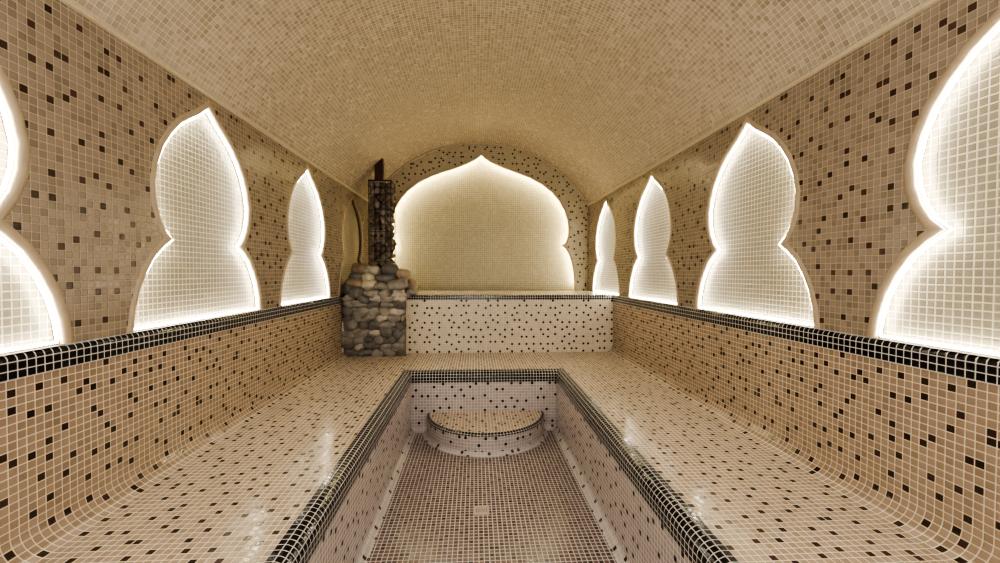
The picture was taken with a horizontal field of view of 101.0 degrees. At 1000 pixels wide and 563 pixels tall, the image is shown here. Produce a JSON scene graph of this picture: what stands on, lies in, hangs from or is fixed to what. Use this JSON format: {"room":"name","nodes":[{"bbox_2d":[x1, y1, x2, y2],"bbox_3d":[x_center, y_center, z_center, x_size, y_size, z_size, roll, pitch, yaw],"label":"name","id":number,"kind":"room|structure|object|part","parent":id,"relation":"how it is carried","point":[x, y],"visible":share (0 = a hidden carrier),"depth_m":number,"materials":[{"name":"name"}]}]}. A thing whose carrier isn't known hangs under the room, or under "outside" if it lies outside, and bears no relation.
{"room":"spa","nodes":[
{"label":"spa","id":0,"kind":"room"},
{"bbox_2d":[0,0,370,342],"bbox_3d":[-1.449,-0.369,2.335,0.001,1.093,5.650,0,1,-3],"label":"wall","id":1,"kind":"structure","parent":0,"point":[96,110],"depth_m":1.46,"materials":[{"name":"tile"}]},
{"bbox_2d":[0,65,73,355],"bbox_3d":[-1.374,-0.327,0.838,0.039,1.077,0.997,0,1,-3],"label":"lit niche","id":2,"kind":"object","parent":1,"relation":"attached to","point":[34,314],"visible":1,"depth_m":1.20,"materials":[{"name":"tile"}]},
{"bbox_3d":[-1.394,-0.308,0.837,0.001,1.040,0.935,0,1,-3],"label":"panel","id":3,"kind":"part","parent":2,"relation":"part of","materials":[{"name":"white tile"}]},
{"bbox_2d":[127,100,262,332],"bbox_3d":[-1.446,-0.354,2.035,0.039,1.077,0.997,0,1,-3],"label":"lit niche","id":4,"kind":"object","parent":1,"relation":"attached to","point":[202,267],"visible":1,"depth_m":1.99,"materials":[{"name":"tile"}]},
{"bbox_2d":[59,0,370,203],"bbox_3d":[-1.442,-0.918,2.323,0.010,0.022,5.650,0,1,-3],"label":"trim","id":5,"kind":"structure","parent":1,"relation":"attached to","point":[70,3],"depth_m":1.79,"materials":[{"name":"tile"}]},
{"bbox_2d":[279,164,330,306],"bbox_3d":[-1.517,-0.382,3.233,0.039,1.077,0.997,0,1,-3],"label":"lit niche","id":6,"kind":"object","parent":1,"relation":"attached to","point":[305,277],"visible":0.92,"depth_m":3.26,"materials":[{"name":"tile"}]},
{"bbox_2d":[338,194,362,295],"bbox_3d":[-1.588,-0.409,4.430,0.039,1.077,0.997,0,1,-3],"label":"niche","id":7,"kind":"object","parent":1,"relation":"attached to","point":[352,232],"visible":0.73,"depth_m":4.44,"materials":[{"name":"beige tile"}]},
{"bbox_2d":[368,179,395,265],"bbox_3d":[-1.294,-0.484,4.538,0.244,1.215,0.244,0,1,-3],"label":"wire cage","id":8,"kind":"object","parent":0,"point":[374,186],"visible":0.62,"depth_m":4.42,"materials":[{"name":"black metal"}]},
{"bbox_2d":[377,195,383,201],"bbox_3d":[-1.285,-0.901,4.447,0.079,0.077,0.070,0,1,-3],"label":"stone","id":9,"kind":"object","parent":8,"relation":"in","point":[379,197],"visible":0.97,"depth_m":4.43,"materials":[{"name":"brown stone"}]},
{"bbox_3d":[-1.367,-0.824,4.442,0.057,0.074,0.078,0,1,-3],"label":"heater stone","id":10,"kind":"object","parent":8,"relation":"in","visible":0},
{"bbox_3d":[-1.359,-0.879,4.442,0.076,0.084,0.062,0,1,-3],"label":"heater stone","id":11,"kind":"object","parent":10,"relation":"on","visible":0},
{"bbox_2d":[369,188,376,195],"bbox_3d":[-1.364,-0.967,4.445,0.066,0.084,0.080,-1,2,-43],"label":"stone","id":12,"kind":"object","parent":11,"relation":"on","point":[371,191],"visible":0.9,"depth_m":4.42,"materials":[{"name":"brown stone"}]},
{"bbox_3d":[-1.365,0.004,4.459,0.066,0.076,0.074,0,1,-3],"label":"heater stone","id":13,"kind":"object","parent":8,"relation":"in","visible":0},
{"bbox_3d":[-1.371,-0.059,4.469,0.060,0.084,0.066,0,1,-3],"label":"heater stone","id":14,"kind":"object","parent":13,"relation":"on","visible":0},
{"bbox_3d":[-1.377,-0.155,4.468,0.055,0.078,0.076,0,1,-3],"label":"heater stone","id":15,"kind":"object","parent":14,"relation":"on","visible":0},
{"bbox_3d":[-1.361,-0.204,4.460,0.077,0.077,0.081,0,1,-3],"label":"heater stone","id":16,"kind":"object","parent":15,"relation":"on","visible":0},
{"bbox_3d":[-1.368,-0.279,4.460,0.065,0.074,0.071,0,1,-3],"label":"heater stone","id":17,"kind":"object","parent":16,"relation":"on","visible":0},
{"bbox_3d":[-1.377,-0.354,4.460,0.058,0.087,0.085,0,1,-3],"label":"heater stone","id":18,"kind":"object","parent":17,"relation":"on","visible":0},
{"bbox_2d":[370,236,376,243],"bbox_3d":[-1.371,-0.447,4.452,0.070,0.088,0.073,1,1,28],"label":"stone","id":19,"kind":"object","parent":18,"relation":"on","point":[371,237],"visible":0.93,"depth_m":4.43,"materials":[{"name":"brown stone"}]},
{"bbox_3d":[-1.309,-0.766,4.459,0.073,0.076,0.069,0,1,-3],"label":"heater stone","id":20,"kind":"object","parent":8,"relation":"in","visible":0},
{"bbox_2d":[375,200,379,208],"bbox_3d":[-1.323,-0.834,4.448,0.065,0.094,0.064,0,1,-3],"label":"stone","id":21,"kind":"object","parent":20,"relation":"on","point":[377,204],"visible":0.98,"depth_m":4.42,"materials":[{"name":"brown stone"}]},
{"bbox_3d":[-1.259,0.065,4.475,0.064,0.066,0.074,0,1,-3],"label":"heater stone","id":22,"kind":"object","parent":8,"relation":"in","visible":0},
{"bbox_3d":[-1.253,0.019,4.478,0.059,0.088,0.078,0,1,-3],"label":"heater stone","id":23,"kind":"object","parent":22,"relation":"on","visible":0},
{"bbox_3d":[-1.261,-0.076,4.469,0.074,0.074,0.074,0,1,-3],"label":"heater stone","id":24,"kind":"object","parent":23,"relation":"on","visible":0},
{"bbox_3d":[-1.254,-0.156,4.474,0.061,0.083,0.077,0,1,-3],"label":"heater stone","id":25,"kind":"object","parent":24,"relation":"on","visible":0},
{"bbox_2d":[377,259,384,264],"bbox_3d":[-1.287,-0.211,4.471,0.078,0.070,0.072,1,2,44],"label":"stone","id":26,"kind":"object","parent":25,"relation":"on","point":[380,260],"visible":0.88,"depth_m":4.45,"materials":[{"name":"brown stone"}]},
{"bbox_3d":[-1.258,-0.269,4.469,0.075,0.083,0.065,0,1,-3],"label":"heater stone","id":27,"kind":"object","parent":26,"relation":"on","visible":0},
{"bbox_3d":[-1.258,-0.348,4.467,0.065,0.088,0.067,0,1,-3],"label":"heater stone","id":28,"kind":"object","parent":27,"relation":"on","visible":0},
{"bbox_2d":[380,237,386,243],"bbox_3d":[-1.259,-0.444,4.462,0.063,0.080,0.067,0,1,-3],"label":"stone","id":29,"kind":"object","parent":28,"relation":"on","point":[382,239],"visible":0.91,"depth_m":4.44,"materials":[{"name":"brown stone"}]},
{"bbox_3d":[-1.261,-0.532,4.464,0.060,0.075,0.071,0,1,-3],"label":"heater stone","id":30,"kind":"object","parent":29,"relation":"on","visible":0},
{"bbox_3d":[-1.251,-0.594,4.457,0.058,0.076,0.082,0,1,-3],"label":"heater stone","id":31,"kind":"object","parent":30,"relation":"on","visible":0},
{"bbox_2d":[380,216,386,223],"bbox_3d":[-1.263,-0.661,4.449,0.057,0.091,0.072,1,1,15],"label":"stone","id":32,"kind":"object","parent":31,"relation":"on","point":[382,218],"visible":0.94,"depth_m":4.43,"materials":[{"name":"brown stone"}]},
{"bbox_3d":[-1.323,-0.295,4.456,0.061,0.068,0.077,0,1,-3],"label":"heater stone","id":33,"kind":"object","parent":26,"relation":"on","visible":0},
{"bbox_2d":[375,243,381,250],"bbox_3d":[-1.318,-0.374,4.459,0.074,0.089,0.064,1,2,35],"label":"stone","id":34,"kind":"object","parent":33,"relation":"on","point":[377,244],"visible":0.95,"depth_m":4.44,"materials":[{"name":"brown stone"}]},
{"bbox_3d":[-1.208,-0.212,4.470,0.080,0.074,0.070,0,1,-3],"label":"heater stone","id":35,"kind":"object","parent":8,"relation":"in","visible":0},
{"bbox_3d":[-1.202,-0.295,4.465,0.060,0.065,0.079,0,1,-3],"label":"heater stone","id":36,"kind":"object","parent":35,"relation":"on","visible":0},
{"bbox_2d":[386,230,392,251],"bbox_3d":[-1.201,-0.441,4.465,0.086,0.246,0.087,0,1,-3],"label":"stone","id":37,"kind":"object","parent":36,"relation":"on","point":[389,240],"depth_m":4.44,"materials":[{"name":"brown stone"}]},
{"bbox_3d":[-1.200,-0.522,4.463,0.061,0.084,0.065,1,1,28],"label":"heater stone","id":38,"kind":"part","parent":37,"relation":"part of","materials":[{"name":"brown stone"}]},
{"bbox_3d":[-1.196,-0.358,4.466,0.069,0.082,0.066,0,1,-3],"label":"heater stone","id":39,"kind":"part","parent":37,"relation":"part of","materials":[{"name":"brown stone"}]},
{"bbox_3d":[-1.370,-0.528,4.455,0.057,0.087,0.067,0,1,-3],"label":"heater stone","id":40,"kind":"object","parent":8,"relation":"in","visible":0},
{"bbox_2d":[370,223,375,229],"bbox_3d":[-1.374,-0.585,4.452,0.068,0.091,0.075,0,1,-3],"label":"stone","id":41,"kind":"object","parent":40,"relation":"on","point":[371,224],"visible":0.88,"depth_m":4.43,"materials":[{"name":"brown stone"}]},
{"bbox_3d":[-1.195,-0.582,4.457,0.064,0.089,0.077,0,1,-3],"label":"heater stone","id":42,"kind":"object","parent":8,"relation":"in","visible":0},
{"bbox_3d":[-1.197,-0.684,4.461,0.064,0.084,0.072,0,1,-3],"label":"heater stone","id":43,"kind":"object","parent":42,"relation":"on","visible":0},
{"bbox_3d":[-1.203,-0.752,4.458,0.060,0.066,0.082,0,1,-3],"label":"heater stone","id":44,"kind":"object","parent":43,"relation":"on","visible":0},
{"bbox_3d":[-1.205,-0.832,4.453,0.058,0.079,0.074,0,1,-3],"label":"heater stone","id":45,"kind":"object","parent":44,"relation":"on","visible":0},
{"bbox_2d":[380,188,391,200],"bbox_3d":[-1.230,-0.937,4.446,0.105,0.143,0.109,1,2,35],"label":"stone","id":46,"kind":"object","parent":45,"relation":"on","point":[382,190],"depth_m":4.42,"materials":[{"name":"brown stone"}]},
{"bbox_3d":[-1.218,-0.906,4.455,0.086,0.082,0.070,1,1,27],"label":"heater stone","id":47,"kind":"part","parent":46,"relation":"part of","materials":[{"name":"brown stone"}]},
{"bbox_2d":[370,144,587,290],"bbox_3d":[-0.241,-0.818,5.228,2.755,1.867,0.001,0,1,-3],"label":"wall","id":48,"kind":"structure","parent":0,"point":[575,205],"depth_m":5.25,"materials":[{"name":"tile"}]},
{"bbox_2d":[388,152,576,290],"bbox_3d":[-0.244,-0.780,5.282,2.528,1.790,0.118,0,1,-3],"label":"lit niche","id":49,"kind":"object","parent":48,"relation":"attached to","point":[479,223],"visible":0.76,"depth_m":5.34,"materials":[{"name":"tile"}]},
{"bbox_2d":[386,143,587,205],"bbox_3d":[-0.239,-1.361,5.209,2.756,0.784,0.018,0,1,-3],"label":"trim","id":50,"kind":"structure","parent":48,"relation":"attached to","point":[462,143],"depth_m":5.21,"materials":[{"name":"tile"}]},
{"bbox_2d":[367,430,616,562],"bbox_3d":[-0.017,1.297,1.580,1.312,0.001,3.898,0,1,-3],"label":"floor","id":51,"kind":"structure","parent":0,"point":[539,512],"depth_m":2.27,"materials":[{"name":"brown tile"}]},
{"bbox_2d":[474,506,488,514],"bbox_3d":[-0.103,1.279,2.303,0.085,0.003,0.085,0,1,-3],"label":"floor drain","id":52,"kind":"object","parent":51,"relation":"on","point":[478,510],"visible":1,"depth_m":2.30,"materials":[{"name":"metal"}]},
{"bbox_2d":[423,410,547,457],"bbox_3d":[-0.105,1.179,3.219,1.040,0.159,0.520,0,1,-3],"label":"step","id":53,"kind":"structure","parent":51,"relation":"on","point":[478,434],"depth_m":3.12,"materials":[{"name":"tile"}]},
{"bbox_2d":[0,302,999,562],"bbox_3d":[-0.048,0.777,1.944,2.754,1.022,4.650,0,1,-3],"label":"tiled bench","id":54,"kind":"object","parent":51,"relation":"on","point":[685,440],"visible":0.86,"depth_m":1.67,"materials":[{"name":"tile"}]},
{"bbox_3d":[-1.406,0.517,1.857,0.033,0.507,4.650,0,1,-3],"label":"backrest","id":55,"kind":"part","parent":54,"relation":"part of","materials":[{"name":"tile"}]},
{"bbox_2d":[0,295,344,382],"bbox_3d":[-1.434,0.226,1.849,0.036,0.075,4.650,0,1,-3],"label":"trim","id":56,"kind":"structure","parent":54,"relation":"on","point":[14,366],"depth_m":1.54,"materials":[{"name":"black tile"}]},
{"bbox_2d":[341,294,407,356],"bbox_3d":[-1.256,0.438,4.109,0.663,0.652,0.201,0,1,-8],"label":"stone plinth","id":57,"kind":"object","parent":54,"relation":"on","point":[375,326],"visible":0.98,"depth_m":4.05,"materials":[{"name":"grey stone"}]},
{"bbox_2d":[342,283,351,294],"bbox_3d":[-1.507,0.080,4.085,0.133,0.155,0.110,0,1,-3],"label":"stone","id":58,"kind":"object","parent":57,"relation":"on","point":[345,288],"visible":0.6,"depth_m":4.05,"materials":[{"name":"grey stone"}]},
{"bbox_2d":[348,286,363,299],"bbox_3d":[-1.411,0.111,4.080,0.166,0.142,0.137,0,1,-3],"label":"stone","id":59,"kind":"object","parent":57,"relation":"on","point":[354,292],"visible":0.8,"depth_m":4.02,"materials":[{"name":"grey stone"}]},
{"bbox_2d":[345,279,362,286],"bbox_3d":[-1.440,0.018,4.105,0.184,0.096,0.129,0,1,-3],"label":"stone","id":60,"kind":"object","parent":59,"relation":"on","point":[352,282],"visible":0.84,"depth_m":4.05,"materials":[{"name":"brown stone"}]},
{"bbox_2d":[348,272,361,278],"bbox_3d":[-1.449,-0.044,4.157,0.142,0.094,0.156,-1,2,-42],"label":"stone","id":61,"kind":"object","parent":60,"relation":"on","point":[352,275],"visible":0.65,"depth_m":4.10,"materials":[{"name":"stone"}]},
{"bbox_2d":[351,263,369,273],"bbox_3d":[-1.418,-0.122,4.217,0.204,0.134,0.139,0,1,6],"label":"stone","id":62,"kind":"object","parent":61,"relation":"on","point":[356,267],"visible":0.62,"depth_m":4.17,"materials":[{"name":"brown stone"}]},
{"bbox_2d":[363,289,378,297],"bbox_3d":[-1.264,0.122,4.079,0.174,0.097,0.153,0,1,-3],"label":"stone","id":63,"kind":"object","parent":57,"relation":"on","point":[370,293],"visible":0.82,"depth_m":4.03,"materials":[{"name":"grey stone"}]},
{"bbox_2d":[361,280,376,289],"bbox_3d":[-1.300,0.035,4.108,0.171,0.111,0.137,0,1,-3],"label":"stone","id":64,"kind":"object","parent":63,"relation":"on","point":[367,284],"visible":0.77,"depth_m":4.06,"materials":[{"name":"beige stone"}]},
{"bbox_2d":[362,273,375,280],"bbox_3d":[-1.325,-0.037,4.153,0.172,0.098,0.144,0,1,-3],"label":"stone","id":65,"kind":"object","parent":64,"relation":"on","point":[367,276],"visible":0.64,"depth_m":4.10,"materials":[{"name":"beige stone"}]},
{"bbox_2d":[363,265,381,274],"bbox_3d":[-1.300,-0.107,4.203,0.176,0.115,0.149,1,1,20],"label":"stone","id":66,"kind":"object","parent":65,"relation":"on","point":[373,269],"visible":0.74,"depth_m":4.15,"materials":[{"name":"beige stone"}]},
{"bbox_2d":[378,288,391,298],"bbox_3d":[-1.142,0.122,4.102,0.145,0.116,0.148,0,1,-3],"label":"stone","id":67,"kind":"object","parent":57,"relation":"on","point":[386,292],"visible":0.87,"depth_m":4.04,"materials":[{"name":"grey stone"}]},
{"bbox_2d":[373,282,386,290],"bbox_3d":[-1.181,0.055,4.109,0.166,0.106,0.152,0,1,-3],"label":"stone","id":68,"kind":"object","parent":67,"relation":"on","point":[380,286],"visible":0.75,"depth_m":4.05,"materials":[{"name":"grey stone"}]},
{"bbox_2d":[375,273,396,282],"bbox_3d":[-1.159,-0.030,4.162,0.235,0.121,0.143,0,1,-3],"label":"stone","id":69,"kind":"object","parent":68,"relation":"on","point":[385,278],"visible":0.78,"depth_m":4.11,"materials":[{"name":"grey stone"}]},
{"bbox_2d":[381,262,398,273],"bbox_3d":[-1.121,-0.123,4.210,0.186,0.151,0.144,0,1,-3],"label":"stone","id":70,"kind":"object","parent":69,"relation":"on","point":[390,267],"visible":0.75,"depth_m":4.16,"materials":[{"name":"stone"}]},
{"bbox_2d":[391,290,406,297],"bbox_3d":[-1.003,0.129,4.108,0.143,0.097,0.143,0,1,-3],"label":"stone","id":71,"kind":"object","parent":57,"relation":"on","point":[399,293],"visible":0.88,"depth_m":4.05,"materials":[{"name":"beige stone"}]},
{"bbox_3d":[-0.943,0.463,4.187,0.011,0.540,0.048,0,1,-3],"label":"corner trim","id":72,"kind":"part","parent":57,"relation":"part of","materials":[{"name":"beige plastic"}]},
{"bbox_2d":[407,290,612,352],"bbox_3d":[-0.218,0.424,4.811,2.754,0.599,1.116,0,1,-3],"label":"wall","id":73,"kind":"structure","parent":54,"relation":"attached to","point":[451,321],"depth_m":4.28,"materials":[{"name":"tile"}]},
{"bbox_2d":[405,288,418,295],"bbox_3d":[-0.907,0.104,4.225,0.133,0.087,0.141,0,1,7],"label":"stone","id":74,"kind":"object","parent":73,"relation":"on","point":[410,291],"visible":0.89,"depth_m":4.17,"materials":[{"name":"grey stone"}]},
{"bbox_2d":[405,278,417,288],"bbox_3d":[-0.912,0.035,4.250,0.135,0.152,0.114,0,1,-3],"label":"stone","id":75,"kind":"object","parent":74,"relation":"on","point":[412,282],"visible":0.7,"depth_m":4.20,"materials":[{"name":"beige stone"}]},
{"bbox_2d":[396,268,410,278],"bbox_3d":[-1.000,-0.076,4.246,0.159,0.117,0.147,0,1,-3],"label":"stone","id":76,"kind":"object","parent":75,"relation":"on","point":[401,273],"visible":0.77,"depth_m":4.19,"materials":[{"name":"beige stone"}]},
{"bbox_3d":[1.311,0.522,2.019,0.033,0.507,4.650,0,1,-3],"label":"backrest","id":77,"kind":"part","parent":54,"relation":"part of","materials":[{"name":"tile"}]},
{"bbox_2d":[613,295,999,385],"bbox_3d":[1.341,0.231,2.014,0.036,0.075,4.650,0,1,-3],"label":"trim","id":78,"kind":"structure","parent":54,"relation":"on","point":[984,369],"depth_m":1.55,"materials":[{"name":"black tile"}]},
{"bbox_3d":[-1.101,0.147,4.197,0.118,0.091,0.123,0,1,-3],"label":"river stone","id":79,"kind":"object","parent":54,"relation":"on","visible":0},
{"bbox_3d":[-1.084,0.060,4.212,0.119,0.091,0.117,0,1,-3],"label":"river stone","id":80,"kind":"object","parent":79,"relation":"on","visible":0},
{"bbox_2d":[386,277,408,292],"bbox_3d":[-1.031,0.041,4.128,0.234,0.166,0.139,0,1,-3],"label":"stone","id":81,"kind":"object","parent":80,"relation":"on","point":[401,284],"visible":0.87,"depth_m":4.08,"materials":[{"name":"grey stone"}]},
{"bbox_2d":[73,0,925,203],"bbox_3d":[-0.071,-1.300,2.396,2.754,0.775,5.650,0,1,-3],"label":"ceiling","id":82,"kind":"structure","parent":0,"point":[602,92],"depth_m":2.60,"materials":[{"name":"tile"}]},
{"bbox_2d":[373,158,384,266],"bbox_3d":[-1.323,-0.637,4.532,0.115,1.425,0.115,0,1,-3],"label":"flue pipe","id":83,"kind":"object","parent":82,"relation":"attached to","point":[379,166],"visible":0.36,"depth_m":4.48,"materials":[{"name":"black metal"}]},
{"bbox_2d":[587,0,999,336],"bbox_3d":[1.300,-0.364,2.499,0.001,1.093,5.650,0,1,-3],"label":"wall","id":84,"kind":"structure","parent":0,"point":[846,128],"depth_m":1.62,"materials":[{"name":"tile"}]},
{"bbox_2d":[592,197,619,295],"bbox_3d":[1.189,-0.404,4.613,0.039,1.077,0.997,0,1,-3],"label":"lit niche","id":85,"kind":"object","parent":84,"relation":"attached to","point":[605,275],"visible":0.93,"depth_m":4.67,"materials":[{"name":"tile"}]},
{"bbox_2d":[627,171,678,305],"bbox_3d":[1.260,-0.377,3.416,0.039,1.077,0.997,0,1,-3],"label":"lit niche","id":86,"kind":"object","parent":84,"relation":"attached to","point":[652,274],"visible":0.93,"depth_m":3.43,"materials":[{"name":"tile"}]},
{"bbox_2d":[694,116,819,328],"bbox_3d":[1.331,-0.350,2.218,0.039,1.077,0.997,0,1,-3],"label":"lit niche","id":87,"kind":"object","parent":84,"relation":"attached to","point":[751,270],"visible":1,"depth_m":2.17,"materials":[{"name":"tile"}]},
{"bbox_2d":[588,0,940,205],"bbox_3d":[1.297,-0.914,2.486,0.010,0.022,5.650,0,1,-3],"label":"trim","id":88,"kind":"structure","parent":84,"relation":"attached to","point":[926,4],"depth_m":1.78,"materials":[{"name":"tile"}]},
{"bbox_2d":[866,7,999,358],"bbox_3d":[1.403,-0.323,1.020,0.039,1.077,0.997,0,1,-3],"label":"lit niche","id":89,"kind":"object","parent":84,"relation":"attached to","point":[942,290],"visible":1,"depth_m":1.27,"materials":[{"name":"tile"}]}
]}

